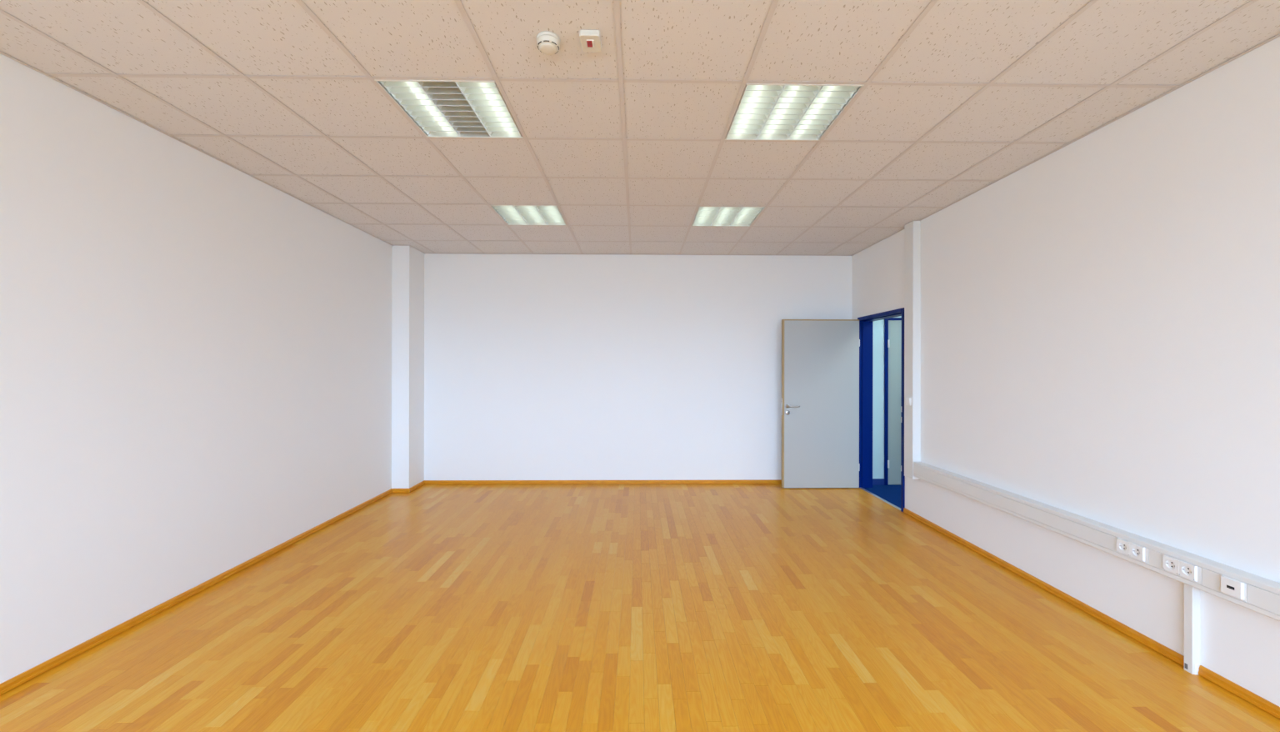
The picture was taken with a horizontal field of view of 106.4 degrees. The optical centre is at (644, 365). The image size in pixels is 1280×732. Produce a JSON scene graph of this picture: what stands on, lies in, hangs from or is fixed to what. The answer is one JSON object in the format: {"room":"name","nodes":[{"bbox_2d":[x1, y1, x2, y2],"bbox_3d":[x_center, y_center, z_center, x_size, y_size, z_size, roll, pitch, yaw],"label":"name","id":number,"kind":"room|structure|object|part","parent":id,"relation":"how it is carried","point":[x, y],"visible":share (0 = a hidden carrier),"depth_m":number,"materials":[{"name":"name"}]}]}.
{"room":"empty office room","nodes":[
{"label":"empty office room","id":0,"kind":"room"},
{"bbox_2d":[0,53,392,683],"bbox_3d":[-3.035,-0.017,1.444,0.150,3.164,9.678,0,0,-1],"label":"wall","id":1,"kind":"structure","parent":0,"point":[196,352],"depth_m":2.91,"materials":[{"name":"white paint"}]},
{"bbox_2d":[0,480,424,694],"bbox_3d":[-2.852,1.491,1.439,0.221,0.048,9.362,0,0,-1],"label":"baseboard","id":2,"kind":"structure","parent":1,"relation":"attached to","point":[12,682],"depth_m":2.95,"materials":[{"name":"brown wood"}]},
{"bbox_2d":[424,253,852,479],"bbox_3d":[-0.169,-0.012,6.251,5.723,3.164,0.150,0,0,-1],"label":"wall","id":3,"kind":"structure","parent":0,"point":[537,367],"depth_m":6.17,"materials":[{"name":"white paint"}]},
{"bbox_2d":[423,479,781,484],"bbox_3d":[-0.068,1.496,6.170,5.518,0.048,0.016,0,0,-1],"label":"baseboard","id":4,"kind":"structure","parent":3,"relation":"attached to","point":[747,481],"depth_m":6.16,"materials":[{"name":"brown wood"}]},
{"bbox_2d":[0,483,1279,731],"bbox_3d":[0.881,1.547,1.513,7.688,0.050,9.400,0,0,-1],"label":"floor","id":5,"kind":"structure","parent":0,"point":[598,607],"depth_m":2.68,"materials":[{"name":"brown wood"}]},
{"bbox_2d":[391,245,424,488],"bbox_3d":[-2.924,0.037,5.934,0.205,2.957,0.403,0,0,-1],"label":"column","id":6,"kind":"structure","parent":5,"relation":"on","point":[407,268],"depth_m":5.73,"materials":[{"name":"white paint"}]},
{"bbox_2d":[860,487,900,509],"bbox_3d":[2.713,1.523,5.506,0.036,0.004,0.969,0,0,-1],"label":"threshold","id":7,"kind":"object","parent":5,"relation":"on","point":[866,490],"visible":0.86,"depth_m":5.47,"materials":[{"name":"silver metal"}]},
{"bbox_2d":[0,0,1279,255],"bbox_3d":[-0.096,-1.538,1.488,6.023,0.211,9.678,0,0,-1],"label":"ceiling","id":8,"kind":"structure","parent":0,"point":[627,140],"depth_m":2.50,"materials":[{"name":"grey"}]},
{"bbox_3d":[-2.605,-1.456,1.451,0.024,0.035,9.378,0,0,-1],"label":"grid rail","id":9,"kind":"part","parent":8,"relation":"part of","materials":[{"name":"white metal"}]},
{"bbox_3d":[-1.980,-1.455,1.460,0.024,0.035,9.378,0,0,-1],"label":"grid rail","id":10,"kind":"part","parent":8,"relation":"part of","materials":[{"name":"white metal"}]},
{"bbox_3d":[-1.355,-1.454,1.469,0.024,0.035,9.378,0,0,-1],"label":"grid rail","id":11,"kind":"part","parent":8,"relation":"part of","materials":[{"name":"white metal"}]},
{"bbox_2d":[374,80,523,138],"bbox_3d":[-1.060,-1.491,2.711,0.602,0.114,0.602,0,0,-1],"label":"ceiling light","id":12,"kind":"object","parent":8,"relation":"attached to","point":[440,108],"visible":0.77,"depth_m":2.71,"materials":[{"name":"silver metal"}]},
{"bbox_3d":[-1.057,-1.466,2.477,0.584,0.051,0.006,0,0,-1],"label":"louvre blade","id":13,"kind":"part","parent":12,"relation":"part of","materials":[{"name":"silver metal"}]},
{"bbox_3d":[-1.058,-1.466,2.536,0.584,0.051,0.006,0,0,-1],"label":"louvre blade","id":14,"kind":"part","parent":12,"relation":"part of","materials":[{"name":"silver metal"}]},
{"bbox_3d":[-1.059,-1.466,2.594,0.584,0.051,0.006,0,0,-1],"label":"louvre blade","id":15,"kind":"part","parent":12,"relation":"part of","materials":[{"name":"silver metal"}]},
{"bbox_3d":[-1.060,-1.466,2.652,0.584,0.051,0.006,0,0,-1],"label":"louvre blade","id":16,"kind":"part","parent":12,"relation":"part of","materials":[{"name":"silver metal"}]},
{"bbox_3d":[-1.061,-1.466,2.711,0.584,0.051,0.006,0,0,-1],"label":"louvre blade","id":17,"kind":"part","parent":12,"relation":"part of","materials":[{"name":"silver metal"}]},
{"bbox_3d":[-1.061,-1.466,2.769,0.584,0.051,0.006,0,0,-1],"label":"louvre blade","id":18,"kind":"part","parent":12,"relation":"part of","materials":[{"name":"silver metal"}]},
{"bbox_3d":[-1.062,-1.466,2.828,0.584,0.051,0.006,0,0,-1],"label":"louvre blade","id":19,"kind":"part","parent":12,"relation":"part of","materials":[{"name":"silver metal"}]},
{"bbox_3d":[-1.063,-1.466,2.886,0.584,0.051,0.006,0,0,-1],"label":"louvre blade","id":20,"kind":"part","parent":12,"relation":"part of","materials":[{"name":"silver metal"}]},
{"bbox_3d":[-1.064,-1.466,2.945,0.584,0.051,0.006,0,0,-1],"label":"louvre blade","id":21,"kind":"part","parent":12,"relation":"part of","materials":[{"name":"silver metal"}]},
{"bbox_3d":[-0.730,-1.453,1.478,0.024,0.035,9.378,0,0,-1],"label":"grid rail","id":22,"kind":"part","parent":8,"relation":"part of","materials":[{"name":"white metal"}]},
{"bbox_2d":[490,205,566,224],"bbox_3d":[-1.088,-1.491,4.586,0.602,0.114,0.602,0,0,-1],"label":"ceiling light","id":23,"kind":"object","parent":8,"relation":"attached to","point":[511,214],"visible":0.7,"depth_m":4.59,"materials":[{"name":"silver metal"}]},
{"bbox_3d":[-1.085,-1.466,4.352,0.584,0.051,0.006,0,0,-1],"label":"louvre blade","id":24,"kind":"part","parent":23,"relation":"part of","materials":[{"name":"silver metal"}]},
{"bbox_3d":[-1.086,-1.466,4.410,0.584,0.051,0.006,0,0,-1],"label":"louvre blade","id":25,"kind":"part","parent":23,"relation":"part of","materials":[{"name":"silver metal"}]},
{"bbox_3d":[-1.087,-1.466,4.469,0.584,0.051,0.006,0,0,-1],"label":"louvre blade","id":26,"kind":"part","parent":23,"relation":"part of","materials":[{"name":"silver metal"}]},
{"bbox_3d":[-1.087,-1.466,4.527,0.584,0.051,0.006,0,0,-1],"label":"louvre blade","id":27,"kind":"part","parent":23,"relation":"part of","materials":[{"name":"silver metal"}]},
{"bbox_3d":[-1.088,-1.466,4.586,0.584,0.051,0.006,0,0,-1],"label":"louvre blade","id":28,"kind":"part","parent":23,"relation":"part of","materials":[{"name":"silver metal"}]},
{"bbox_3d":[-1.089,-1.466,4.644,0.584,0.051,0.006,0,0,-1],"label":"louvre blade","id":29,"kind":"part","parent":23,"relation":"part of","materials":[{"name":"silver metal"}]},
{"bbox_3d":[-1.090,-1.466,4.703,0.584,0.051,0.006,0,0,-1],"label":"louvre blade","id":30,"kind":"part","parent":23,"relation":"part of","materials":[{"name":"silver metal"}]},
{"bbox_3d":[-1.091,-1.466,4.761,0.584,0.051,0.006,0,0,-1],"label":"louvre blade","id":31,"kind":"part","parent":23,"relation":"part of","materials":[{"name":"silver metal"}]},
{"bbox_3d":[-1.092,-1.466,4.820,0.584,0.051,0.006,0,0,-1],"label":"louvre blade","id":32,"kind":"part","parent":23,"relation":"part of","materials":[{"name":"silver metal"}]},
{"bbox_2d":[535,31,559,54],"bbox_3d":[-0.424,-1.411,2.109,0.104,0.051,0.104,0,0,-1],"label":"smoke detector","id":33,"kind":"object","parent":8,"relation":"attached to","point":[547,42],"visible":1,"depth_m":2.08,"materials":[{"name":"beige plastic"}]},
{"bbox_2d":[579,30,601,52],"bbox_3d":[-0.237,-1.422,2.105,0.088,0.030,0.112,0,0,-1],"label":"indicator","id":34,"kind":"object","parent":8,"relation":"attached to","point":[590,40],"visible":1,"depth_m":2.08,"materials":[{"name":"beige plastic"}]},
{"bbox_3d":[-0.110,-1.452,2.413,5.723,0.035,0.024,0,0,-1],"label":"grid rail","id":35,"kind":"part","parent":8,"relation":"part of","materials":[{"name":"white metal"}]},
{"bbox_3d":[-0.119,-1.452,3.037,5.723,0.035,0.024,0,0,-1],"label":"grid rail","id":36,"kind":"part","parent":8,"relation":"part of","materials":[{"name":"white metal"}]},
{"bbox_3d":[-0.105,-1.452,1.488,0.024,0.035,9.378,0,0,-1],"label":"grid rail","id":37,"kind":"part","parent":8,"relation":"part of","materials":[{"name":"white metal"}]},
{"bbox_3d":[-0.128,-1.452,3.662,5.723,0.035,0.024,0,0,-1],"label":"grid rail","id":38,"kind":"part","parent":8,"relation":"part of","materials":[{"name":"white metal"}]},
{"bbox_3d":[-0.137,-1.452,4.287,5.723,0.035,0.024,0,0,-1],"label":"grid rail","id":39,"kind":"part","parent":8,"relation":"part of","materials":[{"name":"white metal"}]},
{"bbox_3d":[-0.147,-1.452,4.912,5.723,0.035,0.024,0,0,-1],"label":"grid rail","id":40,"kind":"part","parent":8,"relation":"part of","materials":[{"name":"white metal"}]},
{"bbox_3d":[-0.156,-1.452,5.537,5.723,0.035,0.024,0,0,-1],"label":"grid rail","id":41,"kind":"part","parent":8,"relation":"part of","materials":[{"name":"white metal"}]},
{"bbox_2d":[691,206,765,226],"bbox_3d":[0.787,-1.488,4.614,0.602,0.114,0.602,0,0,-1],"label":"ceiling light","id":42,"kind":"object","parent":8,"relation":"attached to","point":[705,216],"visible":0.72,"depth_m":4.61,"materials":[{"name":"silver metal"}]},
{"bbox_3d":[0.783,-1.463,4.847,0.584,0.051,0.006,0,0,-1],"label":"louvre blade","id":43,"kind":"part","parent":42,"relation":"part of","materials":[{"name":"silver metal"}]},
{"bbox_3d":[0.784,-1.463,4.789,0.584,0.051,0.006,0,0,-1],"label":"louvre blade","id":44,"kind":"part","parent":42,"relation":"part of","materials":[{"name":"silver metal"}]},
{"bbox_3d":[0.785,-1.463,4.730,0.584,0.051,0.006,0,0,-1],"label":"louvre blade","id":45,"kind":"part","parent":42,"relation":"part of","materials":[{"name":"silver metal"}]},
{"bbox_3d":[0.786,-1.463,4.672,0.584,0.051,0.006,0,0,-1],"label":"louvre blade","id":46,"kind":"part","parent":42,"relation":"part of","materials":[{"name":"silver metal"}]},
{"bbox_3d":[0.786,-1.463,4.614,0.584,0.051,0.006,0,0,-1],"label":"louvre blade","id":47,"kind":"part","parent":42,"relation":"part of","materials":[{"name":"silver metal"}]},
{"bbox_3d":[0.787,-1.463,4.555,0.584,0.051,0.006,0,0,-1],"label":"louvre blade","id":48,"kind":"part","parent":42,"relation":"part of","materials":[{"name":"silver metal"}]},
{"bbox_3d":[0.788,-1.463,4.497,0.584,0.051,0.006,0,0,-1],"label":"louvre blade","id":49,"kind":"part","parent":42,"relation":"part of","materials":[{"name":"silver metal"}]},
{"bbox_3d":[0.789,-1.463,4.438,0.584,0.051,0.006,0,0,-1],"label":"louvre blade","id":50,"kind":"part","parent":42,"relation":"part of","materials":[{"name":"silver metal"}]},
{"bbox_3d":[0.790,-1.463,4.380,0.584,0.051,0.006,0,0,-1],"label":"louvre blade","id":51,"kind":"part","parent":42,"relation":"part of","materials":[{"name":"silver metal"}]},
{"bbox_3d":[0.520,-1.450,1.497,0.024,0.035,9.378,0,0,-1],"label":"grid rail","id":52,"kind":"part","parent":8,"relation":"part of","materials":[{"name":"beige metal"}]},
{"bbox_2d":[725,83,864,140],"bbox_3d":[0.814,-1.487,2.739,0.602,0.114,0.602,0,0,-1],"label":"ceiling light","id":53,"kind":"object","parent":8,"relation":"attached to","point":[763,112],"visible":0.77,"depth_m":2.73,"materials":[{"name":"silver metal"}]},
{"bbox_3d":[0.811,-1.463,2.973,0.584,0.051,0.006,0,0,-1],"label":"louvre blade","id":54,"kind":"part","parent":53,"relation":"part of","materials":[{"name":"silver metal"}]},
{"bbox_3d":[0.812,-1.463,2.914,0.584,0.051,0.006,0,0,-1],"label":"louvre blade","id":55,"kind":"part","parent":53,"relation":"part of","materials":[{"name":"silver metal"}]},
{"bbox_3d":[0.812,-1.463,2.856,0.584,0.051,0.006,0,0,-1],"label":"louvre blade","id":56,"kind":"part","parent":53,"relation":"part of","materials":[{"name":"silver metal"}]},
{"bbox_3d":[0.813,-1.463,2.797,0.584,0.051,0.006,0,0,-1],"label":"louvre blade","id":57,"kind":"part","parent":53,"relation":"part of","materials":[{"name":"silver metal"}]},
{"bbox_3d":[0.814,-1.463,2.739,0.584,0.051,0.006,0,0,-1],"label":"louvre blade","id":58,"kind":"part","parent":53,"relation":"part of","materials":[{"name":"silver metal"}]},
{"bbox_3d":[0.815,-1.463,2.680,0.584,0.051,0.006,0,0,-1],"label":"louvre blade","id":59,"kind":"part","parent":53,"relation":"part of","materials":[{"name":"silver metal"}]},
{"bbox_3d":[0.816,-1.463,2.622,0.584,0.051,0.006,0,0,-1],"label":"louvre blade","id":60,"kind":"part","parent":53,"relation":"part of","materials":[{"name":"silver metal"}]},
{"bbox_3d":[0.817,-1.463,2.563,0.584,0.051,0.006,0,0,-1],"label":"louvre blade","id":61,"kind":"part","parent":53,"relation":"part of","materials":[{"name":"silver metal"}]},
{"bbox_3d":[0.818,-1.463,2.505,0.584,0.051,0.006,0,0,-1],"label":"louvre blade","id":62,"kind":"part","parent":53,"relation":"part of","materials":[{"name":"silver metal"}]},
{"bbox_3d":[1.145,-1.449,1.506,0.024,0.035,9.378,0,0,-1],"label":"grid rail","id":63,"kind":"part","parent":8,"relation":"part of","materials":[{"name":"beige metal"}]},
{"bbox_3d":[1.770,-1.448,1.515,0.024,0.035,9.378,0,0,-1],"label":"grid rail","id":64,"kind":"part","parent":8,"relation":"part of","materials":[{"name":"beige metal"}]},
{"bbox_3d":[2.395,-1.447,1.524,0.024,0.035,9.378,0,0,-1],"label":"grid rail","id":65,"kind":"part","parent":8,"relation":"part of","materials":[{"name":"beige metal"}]},
{"bbox_2d":[872,315,901,478],"bbox_3d":[3.751,0.151,6.206,1.814,2.750,0.100,0,0,-1],"label":"wall","id":66,"kind":"structure","parent":0,"point":[877,326],"depth_m":6.14,"materials":[{"name":"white paint"}]},
{"bbox_2d":[872,478,884,484],"bbox_3d":[2.961,1.486,6.138,0.225,0.078,0.012,0,0,-1],"label":"baseboard","id":67,"kind":"structure","parent":66,"relation":"attached to","point":[875,481],"depth_m":6.13,"materials":[{"name":"blue"}]},
{"bbox_2d":[884,317,901,484],"bbox_3d":[3.543,0.456,6.116,0.936,2.140,0.075,0,0,-1],"label":"door","id":68,"kind":"structure","parent":66,"relation":"in","point":[892,329],"depth_m":6.13,"materials":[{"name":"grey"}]},
{"bbox_2d":[851,36,1279,706],"bbox_3d":[2.838,-0.007,1.531,0.150,3.164,9.678,0,0,-1],"label":"wall","id":69,"kind":"structure","parent":0,"point":[1100,317],"depth_m":2.70,"materials":[{"name":"white paint"}]},
{"bbox_2d":[780,307,904,511],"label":"door","id":70,"kind":"structure","parent":69,"relation":"in","point":[827,403],"depth_m":5.94,"materials":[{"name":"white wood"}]},
{"bbox_2d":[904,220,920,479],"bbox_3d":[2.675,-0.157,4.785,0.079,2.542,0.158,0,0,-1],"label":"duct","id":71,"kind":"object","parent":69,"relation":"attached to","point":[912,229],"visible":0.94,"depth_m":4.73,"materials":[{"name":"white plastic"}]},
{"bbox_2d":[905,396,911,405],"bbox_3d":[2.628,0.354,4.772,0.016,0.081,0.081,0,0,-1],"label":"light switch","id":72,"kind":"object","parent":71,"relation":"attached to","point":[908,400],"visible":1,"depth_m":4.75,"materials":[{"name":"white plastic"}]},
{"bbox_2d":[903,507,1184,665],"bbox_3d":[2.720,1.501,3.698,0.016,0.048,2.576,0,0,-1],"label":"baseboard","id":73,"kind":"structure","parent":69,"relation":"attached to","point":[1173,655],"depth_m":3.09,"materials":[{"name":"brown wood"}]},
{"bbox_2d":[913,461,1279,620],"bbox_3d":[2.732,1.009,0.780,0.078,0.139,7.839,0,0,-1],"label":"duct","id":74,"kind":"object","parent":69,"relation":"attached to","point":[1262,595],"visible":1,"depth_m":2.76,"materials":[{"name":"white plastic"}]},
{"bbox_2d":[1116,537,1144,560],"bbox_3d":[2.662,1.005,2.624,0.012,0.076,0.145,0,0,-1],"label":"double socket","id":75,"kind":"object","parent":74,"relation":"attached to","point":[1134,550],"visible":1,"depth_m":2.61,"materials":[{"name":"white plastic"}]},
{"bbox_2d":[1163,554,1197,581],"bbox_3d":[2.665,1.005,2.386,0.012,0.076,0.145,0,0,-1],"label":"double socket","id":76,"kind":"object","parent":74,"relation":"attached to","point":[1181,567],"visible":1,"depth_m":2.38,"materials":[{"name":"white plastic"}]},
{"bbox_2d":[1220,575,1244,599],"bbox_3d":[2.666,1.005,2.174,0.015,0.078,0.079,0,0,-1],"label":"socket","id":77,"kind":"object","parent":74,"relation":"attached to","point":[1232,587],"visible":1,"depth_m":2.17,"materials":[{"name":"white plastic"}]},
{"bbox_2d":[1184,583,1200,674],"bbox_3d":[2.727,1.302,2.385,0.041,0.446,0.041,0,0,-1],"label":"duct","id":78,"kind":"object","parent":69,"relation":"attached to","point":[1192,594],"visible":0.77,"depth_m":2.37,"materials":[{"name":"white plastic"}]},
{"bbox_2d":[1198,665,1279,718],"bbox_3d":[2.781,1.501,-0.398,0.016,0.048,5.522,0,0,-1],"label":"baseboard","id":79,"kind":"structure","parent":69,"relation":"attached to","point":[1267,706],"depth_m":2.20,"materials":[{"name":"brown wood"}]}
]}

